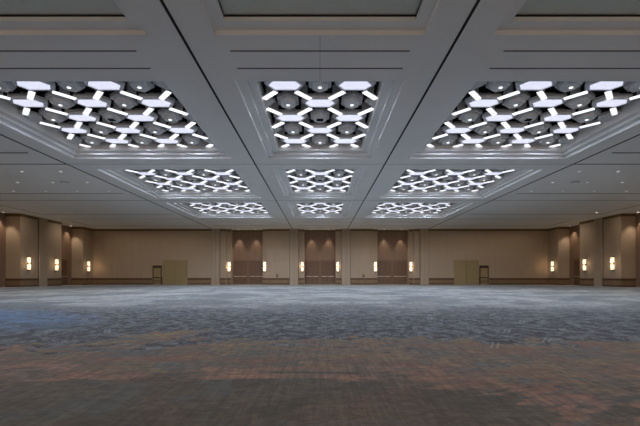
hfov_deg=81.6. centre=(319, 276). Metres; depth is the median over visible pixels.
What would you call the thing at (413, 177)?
recessed light
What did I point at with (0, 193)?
ceiling vent
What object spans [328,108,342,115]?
diffuser
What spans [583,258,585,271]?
wall sconce
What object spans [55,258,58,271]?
wall sconce
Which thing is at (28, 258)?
wall sconce
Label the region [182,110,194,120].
panel
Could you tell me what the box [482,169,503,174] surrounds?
light panel
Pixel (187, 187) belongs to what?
light panel
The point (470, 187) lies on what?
recessed light
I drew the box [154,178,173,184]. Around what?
light panel
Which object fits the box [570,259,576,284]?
trim
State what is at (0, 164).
trim
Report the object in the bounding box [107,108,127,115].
diffuser
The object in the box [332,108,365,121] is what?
light panel
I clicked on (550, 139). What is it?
recessed light
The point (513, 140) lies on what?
diffuser
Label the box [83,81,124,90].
light panel
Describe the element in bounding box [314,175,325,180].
vent
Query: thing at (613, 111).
light bar
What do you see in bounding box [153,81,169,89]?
panel
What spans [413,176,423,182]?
light bar
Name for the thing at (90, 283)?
baseboard
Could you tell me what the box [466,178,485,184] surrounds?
light panel
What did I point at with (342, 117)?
diffuser
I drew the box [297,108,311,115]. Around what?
diffuser
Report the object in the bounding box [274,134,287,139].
diffuser
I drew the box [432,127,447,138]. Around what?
light bar
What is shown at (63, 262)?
door
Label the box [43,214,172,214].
ceiling vent
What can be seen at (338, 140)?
diffuser
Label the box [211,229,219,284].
column
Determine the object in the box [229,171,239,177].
light bar
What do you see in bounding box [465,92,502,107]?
light panel
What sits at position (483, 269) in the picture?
door
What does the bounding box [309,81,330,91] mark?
recessed light
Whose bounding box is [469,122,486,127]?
diffuser
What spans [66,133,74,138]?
light bar
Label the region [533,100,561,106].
diffuser
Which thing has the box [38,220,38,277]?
trim
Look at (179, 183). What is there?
recessed light
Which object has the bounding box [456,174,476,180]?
light panel
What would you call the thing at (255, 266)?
door
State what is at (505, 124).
diffuser
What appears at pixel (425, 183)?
recessed light
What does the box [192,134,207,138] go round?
diffuser
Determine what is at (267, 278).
trim
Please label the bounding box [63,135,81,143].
panel
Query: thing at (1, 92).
light bar
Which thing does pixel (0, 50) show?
ceiling vent
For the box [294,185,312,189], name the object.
light panel
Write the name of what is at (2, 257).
door
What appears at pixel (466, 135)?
light bar
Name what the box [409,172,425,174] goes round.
diffuser
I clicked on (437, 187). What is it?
recessed light
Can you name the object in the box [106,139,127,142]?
diffuser
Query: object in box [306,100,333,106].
diffuser
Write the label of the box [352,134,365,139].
diffuser
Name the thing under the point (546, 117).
diffuser
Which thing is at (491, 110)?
light bar
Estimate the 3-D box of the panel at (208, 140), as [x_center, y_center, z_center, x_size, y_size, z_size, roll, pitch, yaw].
[-5.304,-6.530,17.610,0.622,0.160,0.800,0,0,0]
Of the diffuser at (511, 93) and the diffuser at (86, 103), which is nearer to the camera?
the diffuser at (511, 93)
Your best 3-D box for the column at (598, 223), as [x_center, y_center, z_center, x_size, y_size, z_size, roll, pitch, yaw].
[28.430,-2.530,37.900,0.140,6.940,1.030,0,0,0]
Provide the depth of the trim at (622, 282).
35.08 m
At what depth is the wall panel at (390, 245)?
47.40 m
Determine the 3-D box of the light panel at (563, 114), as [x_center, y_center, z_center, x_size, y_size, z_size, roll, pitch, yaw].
[9.635,-6.623,15.050,1.400,0.354,0.820,0,0,0]
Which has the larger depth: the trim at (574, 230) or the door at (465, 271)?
the door at (465, 271)
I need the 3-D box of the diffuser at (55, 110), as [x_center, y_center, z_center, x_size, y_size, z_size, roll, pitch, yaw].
[-10.227,-6.423,14.410,0.176,0.035,0.698,0,0,43]
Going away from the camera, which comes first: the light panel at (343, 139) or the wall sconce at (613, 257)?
the light panel at (343, 139)
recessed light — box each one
[0,81,16,92]
[39,107,66,122]
[45,91,75,108]
[55,81,85,91]
[80,132,102,144]
[89,121,112,134]
[110,91,137,108]
[127,81,153,92]
[131,132,152,144]
[143,121,165,134]
[148,173,162,180]
[158,107,181,122]
[158,169,173,175]
[165,184,177,189]
[174,179,187,185]
[182,134,201,144]
[196,169,210,175]
[197,185,209,189]
[209,180,221,185]
[221,175,233,180]
[230,185,242,189]
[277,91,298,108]
[284,122,301,134]
[295,169,306,175]
[297,181,308,185]
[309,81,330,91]
[312,134,327,144]
[315,185,324,189]
[331,181,342,185]
[333,169,344,175]
[338,122,355,134]
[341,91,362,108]
[397,185,409,189]
[406,175,418,180]
[418,180,430,185]
[429,169,443,175]
[430,185,442,189]
[438,134,457,144]
[452,179,465,185]
[458,107,481,122]
[462,184,474,189]
[466,169,481,175]
[474,121,496,134]
[477,173,491,180]
[486,81,512,92]
[487,132,508,144]
[502,91,529,108]
[515,107,541,122]
[527,121,550,134]
[537,132,559,144]
[554,81,584,91]
[564,91,594,108]
[573,107,600,122]
[623,81,639,92]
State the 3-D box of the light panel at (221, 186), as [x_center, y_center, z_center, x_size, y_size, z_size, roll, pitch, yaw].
[-7.265,-6.623,27.010,1.400,0.354,0.820,0,0,0]
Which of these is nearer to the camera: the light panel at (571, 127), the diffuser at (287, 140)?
the light panel at (571, 127)
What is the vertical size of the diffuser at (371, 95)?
0.035 m
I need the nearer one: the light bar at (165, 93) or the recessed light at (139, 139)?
the light bar at (165, 93)
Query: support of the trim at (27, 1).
attached to the trim at (109, 6)
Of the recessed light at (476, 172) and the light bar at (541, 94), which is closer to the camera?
the light bar at (541, 94)
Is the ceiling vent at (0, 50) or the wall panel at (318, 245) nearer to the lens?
the ceiling vent at (0, 50)
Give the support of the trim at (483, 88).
attached to the ceiling
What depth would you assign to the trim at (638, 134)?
20.68 m
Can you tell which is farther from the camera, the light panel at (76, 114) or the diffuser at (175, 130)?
the diffuser at (175, 130)
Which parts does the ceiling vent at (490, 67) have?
frame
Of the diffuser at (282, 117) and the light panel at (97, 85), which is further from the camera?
the diffuser at (282, 117)
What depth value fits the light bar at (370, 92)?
13.09 m
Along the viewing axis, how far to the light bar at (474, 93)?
13.09 m
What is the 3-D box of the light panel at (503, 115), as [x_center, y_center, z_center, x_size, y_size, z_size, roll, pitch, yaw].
[7.265,-6.623,15.050,1.400,0.354,0.820,0,0,0]
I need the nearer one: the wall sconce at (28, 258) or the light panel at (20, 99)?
the light panel at (20, 99)
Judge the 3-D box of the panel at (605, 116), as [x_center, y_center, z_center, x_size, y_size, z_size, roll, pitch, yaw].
[11.596,-6.530,15.050,0.622,0.160,0.800,0,0,0]
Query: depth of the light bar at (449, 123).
15.65 m
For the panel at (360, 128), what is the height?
0.160 m
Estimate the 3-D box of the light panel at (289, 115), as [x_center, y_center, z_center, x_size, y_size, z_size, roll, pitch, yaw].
[-1.185,-6.623,15.050,1.400,0.354,0.820,0,0,0]
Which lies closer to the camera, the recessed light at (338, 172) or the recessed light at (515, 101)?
the recessed light at (515, 101)
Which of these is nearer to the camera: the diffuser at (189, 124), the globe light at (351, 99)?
the globe light at (351, 99)
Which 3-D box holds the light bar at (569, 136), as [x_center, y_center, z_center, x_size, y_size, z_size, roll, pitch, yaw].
[11.412,-6.603,16.970,0.210,0.395,0.722,0,0,43]
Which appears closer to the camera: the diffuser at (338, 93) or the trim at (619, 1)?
the trim at (619, 1)
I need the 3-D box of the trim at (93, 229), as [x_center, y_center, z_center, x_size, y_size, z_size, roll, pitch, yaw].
[-20.135,-5.870,46.375,16.730,0.260,0.050,0,0,0]
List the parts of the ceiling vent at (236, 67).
frame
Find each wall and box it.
[6,216,92,277]
[93,229,547,284]
[548,216,635,277]
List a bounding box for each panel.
[7,92,47,107]
[12,81,55,90]
[18,110,41,120]
[58,121,89,133]
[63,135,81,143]
[65,108,99,121]
[73,92,110,107]
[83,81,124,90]
[102,133,131,143]
[112,121,143,133]
[124,108,157,121]
[136,169,157,174]
[136,175,148,179]
[137,92,174,107]
[152,133,181,143]
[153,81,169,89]
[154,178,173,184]
[163,174,183,180]
[166,121,197,133]
[173,169,195,174]
[179,184,196,189]
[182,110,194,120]
[188,179,207,184]
[199,173,219,180]
[202,135,212,143]
[211,169,233,174]
[212,183,229,189]
[223,178,241,184]
[263,94,275,106]
[264,81,305,90]
[272,123,282,132]
[274,108,307,121]
[280,134,309,143]
[291,175,312,180]
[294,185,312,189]
[301,92,338,107]
[304,122,335,133]
[309,169,330,174]
[310,180,329,184]
[327,175,348,180]
[327,185,345,189]
[330,134,359,143]
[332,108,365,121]
[334,81,375,90]
[357,123,367,132]
[364,94,376,106]
[398,178,416,184]
[406,169,428,174]
[410,183,427,189]
[420,173,440,180]
[427,135,437,143]
[432,179,451,184]
[442,121,473,133]
[443,184,460,189]
[444,169,466,174]
[445,110,457,120]
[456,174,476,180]
[458,133,487,143]
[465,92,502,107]
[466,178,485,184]
[470,81,486,89]
[482,108,515,121]
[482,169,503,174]
[491,175,503,179]
[496,121,527,133]
[508,133,537,143]
[515,81,556,90]
[529,92,566,107]
[540,108,574,121]
[550,121,581,133]
[558,135,576,143]
[584,81,627,90]
[592,92,632,107]
[598,110,621,120]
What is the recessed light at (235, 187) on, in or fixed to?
hanging from the trim at (154, 169)
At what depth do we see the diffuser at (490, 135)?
16.93 m
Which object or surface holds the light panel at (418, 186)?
hanging from the trim at (406, 169)
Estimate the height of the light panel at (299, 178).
0.354 m
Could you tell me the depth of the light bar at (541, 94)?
13.09 m
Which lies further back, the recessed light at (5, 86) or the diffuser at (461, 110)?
the diffuser at (461, 110)
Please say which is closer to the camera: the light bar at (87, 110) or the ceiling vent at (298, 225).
the light bar at (87, 110)
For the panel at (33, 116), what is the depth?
14.93 m
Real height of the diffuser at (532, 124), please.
0.035 m
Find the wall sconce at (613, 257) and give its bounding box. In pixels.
[610,256,614,270]
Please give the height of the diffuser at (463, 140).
0.032 m
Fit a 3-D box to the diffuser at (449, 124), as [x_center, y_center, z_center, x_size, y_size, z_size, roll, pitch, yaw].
[5.487,-6.423,15.690,0.176,0.035,0.698,0,0,43]
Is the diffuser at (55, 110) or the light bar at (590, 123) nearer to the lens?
the diffuser at (55, 110)
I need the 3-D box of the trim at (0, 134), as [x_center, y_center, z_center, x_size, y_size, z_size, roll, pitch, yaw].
[-13.450,-5.999,20.150,0.090,0.022,52.300,0,0,0]
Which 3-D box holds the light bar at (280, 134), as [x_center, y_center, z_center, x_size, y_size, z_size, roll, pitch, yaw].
[-1.778,-6.603,16.970,0.210,0.395,0.722,0,0,43]
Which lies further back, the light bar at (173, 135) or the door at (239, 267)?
the door at (239, 267)
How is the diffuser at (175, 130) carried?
attached to the light panel at (178, 127)
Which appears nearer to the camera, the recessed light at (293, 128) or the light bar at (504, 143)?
the recessed light at (293, 128)
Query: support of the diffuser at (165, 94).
attached to the light bar at (165, 93)
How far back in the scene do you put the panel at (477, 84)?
12.45 m
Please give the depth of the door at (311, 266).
47.39 m
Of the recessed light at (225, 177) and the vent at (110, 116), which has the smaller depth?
the vent at (110, 116)
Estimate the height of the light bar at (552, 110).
0.395 m
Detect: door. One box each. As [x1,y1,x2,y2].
[61,259,66,284]
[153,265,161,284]
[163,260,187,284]
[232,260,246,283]
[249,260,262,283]
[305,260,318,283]
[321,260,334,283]
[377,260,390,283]
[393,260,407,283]
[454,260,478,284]
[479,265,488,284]
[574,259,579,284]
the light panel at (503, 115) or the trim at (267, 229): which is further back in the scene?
the trim at (267, 229)
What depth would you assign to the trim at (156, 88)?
14.71 m
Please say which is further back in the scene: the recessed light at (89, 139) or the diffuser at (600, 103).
the recessed light at (89, 139)
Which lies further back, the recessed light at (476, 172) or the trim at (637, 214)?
the trim at (637, 214)
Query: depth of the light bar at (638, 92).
13.24 m
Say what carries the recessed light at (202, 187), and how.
hanging from the trim at (154, 169)
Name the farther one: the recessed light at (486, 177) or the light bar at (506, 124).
the recessed light at (486, 177)
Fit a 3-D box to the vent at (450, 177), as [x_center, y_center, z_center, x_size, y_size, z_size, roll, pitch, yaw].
[8.450,-6.582,24.450,0.760,0.437,1.120,0,0,0]
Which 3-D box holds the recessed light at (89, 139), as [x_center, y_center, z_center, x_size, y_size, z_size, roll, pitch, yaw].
[-10.820,-6.582,17.610,0.760,0.437,1.120,0,0,0]
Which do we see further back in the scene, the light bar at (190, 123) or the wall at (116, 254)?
the wall at (116, 254)
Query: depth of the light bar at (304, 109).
14.36 m
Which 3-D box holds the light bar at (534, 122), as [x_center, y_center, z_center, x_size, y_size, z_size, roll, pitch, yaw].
[9.043,-6.603,15.690,0.210,0.395,0.722,0,0,-43]
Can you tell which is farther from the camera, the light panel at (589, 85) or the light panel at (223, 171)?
the light panel at (223, 171)
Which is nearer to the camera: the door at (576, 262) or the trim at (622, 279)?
the trim at (622, 279)
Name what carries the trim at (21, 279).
attached to the wall at (21, 232)
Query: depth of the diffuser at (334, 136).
16.91 m
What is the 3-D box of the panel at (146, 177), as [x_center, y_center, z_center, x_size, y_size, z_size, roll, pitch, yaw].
[-11.596,-6.530,24.450,0.622,0.160,0.800,0,0,0]
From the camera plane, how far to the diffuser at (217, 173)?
23.11 m
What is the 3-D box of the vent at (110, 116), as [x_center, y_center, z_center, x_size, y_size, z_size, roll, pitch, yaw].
[-8.450,-6.582,15.050,0.760,0.437,1.120,0,0,0]
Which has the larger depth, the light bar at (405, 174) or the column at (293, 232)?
the column at (293, 232)
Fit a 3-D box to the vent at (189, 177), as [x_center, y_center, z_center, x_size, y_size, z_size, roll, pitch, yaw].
[-8.450,-6.582,24.450,0.760,0.437,1.120,0,0,0]
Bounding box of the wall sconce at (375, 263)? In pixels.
[374,261,376,272]
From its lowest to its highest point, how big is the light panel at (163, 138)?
0.354 m
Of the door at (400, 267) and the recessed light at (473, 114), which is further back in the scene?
the door at (400, 267)
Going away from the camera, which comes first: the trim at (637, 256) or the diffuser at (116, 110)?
the diffuser at (116, 110)
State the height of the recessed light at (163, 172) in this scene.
0.437 m
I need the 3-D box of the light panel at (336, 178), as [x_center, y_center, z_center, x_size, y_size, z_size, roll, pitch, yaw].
[1.185,-6.623,24.450,1.400,0.354,0.820,0,0,0]
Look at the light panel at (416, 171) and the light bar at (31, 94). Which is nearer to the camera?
the light bar at (31, 94)
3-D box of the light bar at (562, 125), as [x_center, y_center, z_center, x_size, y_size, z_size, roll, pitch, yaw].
[10.227,-6.603,15.690,0.210,0.395,0.722,0,0,43]
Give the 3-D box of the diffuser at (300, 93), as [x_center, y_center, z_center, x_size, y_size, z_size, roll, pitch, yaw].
[-0.593,-6.423,13.130,0.176,0.035,0.698,0,0,43]
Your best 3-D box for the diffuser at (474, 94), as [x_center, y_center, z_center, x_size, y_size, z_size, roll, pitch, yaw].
[5.487,-6.423,13.130,0.176,0.035,0.698,0,0,43]
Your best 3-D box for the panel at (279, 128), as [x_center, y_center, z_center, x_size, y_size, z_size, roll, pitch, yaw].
[-1.853,-6.530,16.330,0.407,0.160,0.800,0,0,0]
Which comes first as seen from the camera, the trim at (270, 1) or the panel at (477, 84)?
the trim at (270, 1)
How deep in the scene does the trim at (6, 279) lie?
35.05 m
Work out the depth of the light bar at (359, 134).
16.91 m
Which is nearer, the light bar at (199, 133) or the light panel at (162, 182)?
the light bar at (199, 133)
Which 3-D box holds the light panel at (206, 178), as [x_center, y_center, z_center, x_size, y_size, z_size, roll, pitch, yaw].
[-7.265,-6.623,24.450,1.400,0.354,0.820,0,0,0]
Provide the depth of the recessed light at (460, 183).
25.53 m
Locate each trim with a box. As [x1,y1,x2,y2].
[0,0,23,2]
[0,0,122,13]
[0,15,124,16]
[0,134,211,228]
[0,164,65,164]
[0,200,147,200]
[0,213,5,254]
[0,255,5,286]
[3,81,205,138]
[5,213,19,215]
[5,278,19,280]
[6,281,19,284]
[20,214,61,224]
[20,278,61,280]
[20,280,61,284]
[24,0,103,2]
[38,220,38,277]
[39,217,46,285]
[61,225,71,259]
[64,259,71,284]
[71,280,82,283]
[83,280,92,283]
[93,229,225,230]
[93,278,225,279]
[93,280,225,282]
[135,169,245,185]
[149,200,490,200]
[160,0,291,227]
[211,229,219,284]
[218,0,421,16]
[220,0,419,13]
[232,230,262,231]
[233,0,265,2]
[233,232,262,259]
[247,260,248,283]
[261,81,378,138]
[267,229,298,230]
[267,278,298,279]
[267,280,298,282]
[269,0,370,2]
[289,231,298,282]
[290,169,349,184]
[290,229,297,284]
[305,230,334,231]
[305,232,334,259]
[319,260,320,283]
[341,229,372,230]
[341,231,350,282]
[341,278,372,279]
[341,280,372,282]
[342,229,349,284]
[348,0,479,227]
[374,0,406,2]
[377,230,407,231]
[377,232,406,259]
[391,260,392,283]
[394,169,504,185]
[414,229,547,230]
[414,278,547,279]
[414,280,547,282]
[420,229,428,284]
[428,134,639,228]
[434,81,636,138]
[492,200,639,200]
[515,15,639,16]
[517,0,639,13]
[536,0,615,2]
[548,280,557,283]
[558,280,569,283]
[570,225,579,259]
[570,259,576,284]
[574,164,639,164]
[579,214,620,224]
[579,278,620,280]
[580,280,620,284]
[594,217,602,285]
[616,0,639,2]
[621,213,635,215]
[621,278,635,280]
[621,281,635,284]
[636,213,639,254]
[636,255,639,286]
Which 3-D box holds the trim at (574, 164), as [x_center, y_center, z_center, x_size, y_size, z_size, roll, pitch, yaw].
[19.900,-6.002,19.720,12.800,0.016,0.100,0,0,0]
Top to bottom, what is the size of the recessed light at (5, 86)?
0.437 m
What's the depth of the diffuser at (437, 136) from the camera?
16.94 m
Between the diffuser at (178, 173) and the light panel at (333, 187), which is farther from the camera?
the light panel at (333, 187)
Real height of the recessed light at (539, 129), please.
0.437 m
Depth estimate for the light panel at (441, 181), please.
25.58 m
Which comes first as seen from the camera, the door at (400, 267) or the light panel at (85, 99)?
the light panel at (85, 99)
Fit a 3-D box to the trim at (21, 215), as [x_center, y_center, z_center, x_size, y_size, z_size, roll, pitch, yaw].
[-28.345,-5.870,37.900,0.050,0.260,5.600,0,0,0]
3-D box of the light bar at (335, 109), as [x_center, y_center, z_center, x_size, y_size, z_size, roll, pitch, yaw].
[0.593,-6.603,14.410,0.210,0.395,0.722,0,0,43]
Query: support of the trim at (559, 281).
attached to the wall at (619, 233)
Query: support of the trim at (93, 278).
attached to the wall at (116, 254)
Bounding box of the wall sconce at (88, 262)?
[87,261,89,271]
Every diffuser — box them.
[13,100,42,106]
[17,81,49,89]
[40,122,59,128]
[45,108,67,115]
[52,91,76,99]
[62,128,85,132]
[69,115,95,120]
[78,100,106,106]
[87,134,104,138]
[88,81,119,89]
[96,122,115,127]
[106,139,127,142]
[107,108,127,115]
[116,128,139,132]
[120,91,142,99]
[128,115,153,120]
[130,122,138,127]
[138,172,154,174]
[140,134,156,138]
[142,100,170,106]
[153,122,170,127]
[156,139,177,142]
[159,91,170,99]
[169,108,187,114]
[170,128,193,132]
[176,172,192,174]
[185,122,195,127]
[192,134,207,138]
[214,172,230,174]
[263,91,277,99]
[266,108,282,115]
[269,81,300,89]
[272,122,284,127]
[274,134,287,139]
[278,115,302,120]
[284,139,305,142]
[294,91,311,99]
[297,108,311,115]
[299,122,312,127]
[301,134,312,139]
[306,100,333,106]
[308,128,331,132]
[312,172,327,174]
[327,122,340,127]
[327,134,338,139]
[328,91,345,99]
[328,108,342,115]
[334,139,355,142]
[337,115,361,120]
[339,81,370,89]
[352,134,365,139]
[355,122,367,127]
[357,108,373,115]
[362,91,376,99]
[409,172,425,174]
[432,134,447,138]
[444,122,454,127]
[446,128,469,132]
[447,172,463,174]
[452,108,470,114]
[462,139,483,142]
[469,91,480,99]
[469,100,497,106]
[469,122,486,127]
[483,134,499,138]
[485,172,501,174]
[486,115,511,120]
[497,91,519,99]
[500,128,523,132]
[501,122,509,127]
[512,108,532,115]
[512,139,533,142]
[520,81,551,89]
[524,122,543,127]
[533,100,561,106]
[535,134,552,138]
[544,115,570,120]
[554,128,577,132]
[563,91,587,99]
[572,108,594,115]
[580,122,599,128]
[590,81,622,89]
[597,100,626,106]
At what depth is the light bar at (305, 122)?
15.66 m
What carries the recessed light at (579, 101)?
hanging from the trim at (483, 88)
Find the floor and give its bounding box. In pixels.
[0,284,639,425]
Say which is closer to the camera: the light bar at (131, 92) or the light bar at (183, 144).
the light bar at (131, 92)
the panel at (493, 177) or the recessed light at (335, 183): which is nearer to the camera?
the panel at (493, 177)
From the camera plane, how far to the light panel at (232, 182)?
25.58 m
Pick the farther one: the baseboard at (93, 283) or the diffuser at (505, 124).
the baseboard at (93, 283)
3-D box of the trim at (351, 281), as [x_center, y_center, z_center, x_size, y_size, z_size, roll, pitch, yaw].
[4.600,0.570,46.390,4.060,0.460,0.020,0,0,0]
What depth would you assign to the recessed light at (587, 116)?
14.85 m
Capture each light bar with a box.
[0,91,10,99]
[22,107,29,114]
[26,90,35,99]
[39,119,60,128]
[45,104,67,115]
[52,86,76,99]
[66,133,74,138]
[74,121,81,127]
[82,107,91,115]
[87,129,104,138]
[92,90,103,99]
[96,116,115,127]
[107,101,127,115]
[118,133,126,138]
[120,83,142,99]
[128,140,138,146]
[129,120,138,127]
[139,128,156,138]
[142,106,153,115]
[153,115,171,127]
[158,88,171,99]
[169,100,188,114]
[169,132,179,138]
[176,139,186,146]
[184,119,195,127]
[192,127,207,138]
[192,172,203,177]
[216,176,226,182]
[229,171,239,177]
[263,86,277,99]
[266,101,282,115]
[272,118,284,127]
[274,128,287,139]
[294,85,311,99]
[297,102,311,115]
[298,116,313,127]
[301,129,313,139]
[326,116,341,127]
[326,129,338,139]
[328,85,345,99]
[328,102,342,115]
[352,128,365,139]
[355,118,367,127]
[357,101,373,115]
[362,86,376,99]
[400,171,410,177]
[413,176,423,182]
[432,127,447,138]
[436,172,447,177]
[444,119,455,127]
[451,100,470,114]
[453,139,463,146]
[460,132,470,138]
[468,88,481,99]
[468,115,486,127]
[483,128,500,138]
[486,106,497,115]
[497,83,519,99]
[501,120,510,127]
[501,140,511,146]
[512,101,532,115]
[513,133,521,138]
[524,116,543,127]
[535,129,552,138]
[536,90,547,99]
[548,107,557,115]
[558,121,565,127]
[563,86,587,99]
[565,133,573,138]
[572,104,594,115]
[579,119,600,128]
[604,90,613,99]
[610,107,617,114]
[629,91,639,99]
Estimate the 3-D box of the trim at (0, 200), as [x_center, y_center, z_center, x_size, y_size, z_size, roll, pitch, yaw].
[-19.900,-6.002,29.050,12.800,0.016,0.100,0,0,0]
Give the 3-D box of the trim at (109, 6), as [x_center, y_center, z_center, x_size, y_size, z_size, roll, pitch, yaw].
[-8.550,-6.275,5.750,7.860,0.040,6.140,0,0,0]
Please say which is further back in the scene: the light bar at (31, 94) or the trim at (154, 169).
the trim at (154, 169)
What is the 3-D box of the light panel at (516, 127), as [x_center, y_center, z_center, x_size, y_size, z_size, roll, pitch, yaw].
[8.450,-6.623,16.330,1.400,0.354,0.820,0,0,0]
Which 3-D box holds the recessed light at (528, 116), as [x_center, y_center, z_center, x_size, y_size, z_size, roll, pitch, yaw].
[8.450,-6.582,15.050,0.760,0.437,1.120,0,0,0]
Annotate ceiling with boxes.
[0,0,639,229]
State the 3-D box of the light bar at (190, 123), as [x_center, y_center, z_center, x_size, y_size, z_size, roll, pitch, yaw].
[-5.487,-6.603,15.690,0.210,0.395,0.722,0,0,-43]
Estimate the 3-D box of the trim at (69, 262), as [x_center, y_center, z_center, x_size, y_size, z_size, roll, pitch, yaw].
[-29.850,-0.560,42.550,0.240,3.000,3.700,0,0,0]
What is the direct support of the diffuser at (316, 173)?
attached to the light panel at (317, 172)
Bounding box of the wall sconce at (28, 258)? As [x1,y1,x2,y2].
[27,256,30,270]
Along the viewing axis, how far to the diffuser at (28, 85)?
12.49 m
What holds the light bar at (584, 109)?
hanging from the trim at (483, 88)
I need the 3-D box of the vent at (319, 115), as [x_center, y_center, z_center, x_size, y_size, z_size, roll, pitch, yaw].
[0.000,-6.582,15.050,0.760,0.437,1.120,0,0,0]
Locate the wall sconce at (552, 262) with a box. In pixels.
[551,261,553,271]
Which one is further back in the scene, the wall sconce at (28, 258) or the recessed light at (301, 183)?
the wall sconce at (28, 258)
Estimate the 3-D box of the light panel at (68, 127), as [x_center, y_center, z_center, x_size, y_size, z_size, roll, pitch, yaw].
[-10.820,-6.623,16.330,1.400,0.354,0.820,0,0,0]
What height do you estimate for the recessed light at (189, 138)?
0.437 m
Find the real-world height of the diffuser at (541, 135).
0.035 m
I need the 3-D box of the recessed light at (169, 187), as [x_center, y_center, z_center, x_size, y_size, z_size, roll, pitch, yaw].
[-10.820,-6.582,27.010,0.760,0.437,1.120,0,0,0]
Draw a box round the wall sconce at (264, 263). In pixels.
[263,261,265,272]
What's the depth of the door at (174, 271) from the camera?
46.34 m
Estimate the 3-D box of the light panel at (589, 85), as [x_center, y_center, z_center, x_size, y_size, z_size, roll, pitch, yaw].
[9.635,-6.623,12.490,1.400,0.354,0.820,0,0,0]
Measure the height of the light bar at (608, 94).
0.395 m
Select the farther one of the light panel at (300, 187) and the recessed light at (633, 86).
the light panel at (300, 187)
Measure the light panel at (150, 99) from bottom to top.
0.354 m
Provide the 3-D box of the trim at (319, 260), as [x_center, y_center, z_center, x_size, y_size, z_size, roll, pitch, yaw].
[0.000,-0.585,47.510,0.200,3.050,0.380,0,0,0]
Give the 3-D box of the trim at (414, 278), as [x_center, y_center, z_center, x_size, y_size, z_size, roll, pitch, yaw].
[20.135,0.240,46.377,16.730,0.200,0.045,0,0,0]
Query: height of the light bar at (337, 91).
0.395 m
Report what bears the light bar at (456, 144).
hanging from the trim at (483, 88)
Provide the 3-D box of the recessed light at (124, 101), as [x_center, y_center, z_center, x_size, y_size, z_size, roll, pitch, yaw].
[-7.265,-6.582,13.770,0.760,0.437,1.120,0,0,0]
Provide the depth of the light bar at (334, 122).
15.66 m
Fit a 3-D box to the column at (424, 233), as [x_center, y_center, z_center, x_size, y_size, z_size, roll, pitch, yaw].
[13.050,-2.530,46.330,1.030,6.940,0.140,0,0,0]
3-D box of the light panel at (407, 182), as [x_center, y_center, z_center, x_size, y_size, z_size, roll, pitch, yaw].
[6.080,-6.623,25.730,1.400,0.354,0.820,0,0,0]
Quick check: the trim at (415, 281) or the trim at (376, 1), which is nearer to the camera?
the trim at (376, 1)
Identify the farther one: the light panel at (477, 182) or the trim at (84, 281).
the trim at (84, 281)
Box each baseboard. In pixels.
[5,283,92,286]
[93,283,547,284]
[548,283,635,286]
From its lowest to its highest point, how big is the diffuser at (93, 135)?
0.035 m
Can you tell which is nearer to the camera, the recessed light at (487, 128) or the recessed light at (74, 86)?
the recessed light at (74, 86)
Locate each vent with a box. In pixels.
[0,50,136,51]
[0,67,150,68]
[0,193,123,193]
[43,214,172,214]
[98,107,124,122]
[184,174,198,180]
[230,50,409,51]
[236,67,403,68]
[298,225,341,225]
[310,108,329,122]
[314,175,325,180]
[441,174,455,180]
[467,214,596,214]
[489,67,639,68]
[503,50,639,51]
[516,193,639,193]
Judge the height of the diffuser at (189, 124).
0.035 m
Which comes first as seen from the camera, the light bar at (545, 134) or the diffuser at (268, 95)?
the diffuser at (268, 95)
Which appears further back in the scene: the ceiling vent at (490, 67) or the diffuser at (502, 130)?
the diffuser at (502, 130)
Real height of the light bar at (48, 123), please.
0.395 m
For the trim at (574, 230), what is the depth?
43.36 m
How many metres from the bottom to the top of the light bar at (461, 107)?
0.395 m
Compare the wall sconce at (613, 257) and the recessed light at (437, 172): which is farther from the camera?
the wall sconce at (613, 257)
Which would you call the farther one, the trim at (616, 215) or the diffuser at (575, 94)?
the trim at (616, 215)
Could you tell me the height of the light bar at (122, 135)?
0.395 m
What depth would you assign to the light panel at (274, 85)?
12.49 m
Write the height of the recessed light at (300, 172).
0.437 m
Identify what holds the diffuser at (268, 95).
attached to the light bar at (269, 92)
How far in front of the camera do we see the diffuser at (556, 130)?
16.32 m
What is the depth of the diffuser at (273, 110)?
14.36 m
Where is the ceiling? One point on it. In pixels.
(146, 28)
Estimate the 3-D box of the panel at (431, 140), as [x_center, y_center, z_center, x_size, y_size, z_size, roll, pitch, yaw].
[5.304,-6.530,17.610,0.622,0.160,0.800,0,0,0]
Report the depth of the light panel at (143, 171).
22.99 m
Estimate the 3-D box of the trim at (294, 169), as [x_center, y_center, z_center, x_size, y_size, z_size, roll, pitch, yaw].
[0.000,-6.820,24.450,4.160,0.040,6.480,0,0,0]
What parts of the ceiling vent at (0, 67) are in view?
frame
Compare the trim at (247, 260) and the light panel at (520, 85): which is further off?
the trim at (247, 260)
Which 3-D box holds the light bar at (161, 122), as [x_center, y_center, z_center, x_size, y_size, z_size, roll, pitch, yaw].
[-6.673,-6.603,15.690,0.210,0.395,0.722,0,0,43]
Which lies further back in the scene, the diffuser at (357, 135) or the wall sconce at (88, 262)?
the wall sconce at (88, 262)
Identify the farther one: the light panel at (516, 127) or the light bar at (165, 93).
the light panel at (516, 127)
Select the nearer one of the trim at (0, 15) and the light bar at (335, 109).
the trim at (0, 15)
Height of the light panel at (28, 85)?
0.354 m
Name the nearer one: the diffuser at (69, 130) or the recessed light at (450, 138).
the diffuser at (69, 130)
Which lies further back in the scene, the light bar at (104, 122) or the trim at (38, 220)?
the trim at (38, 220)

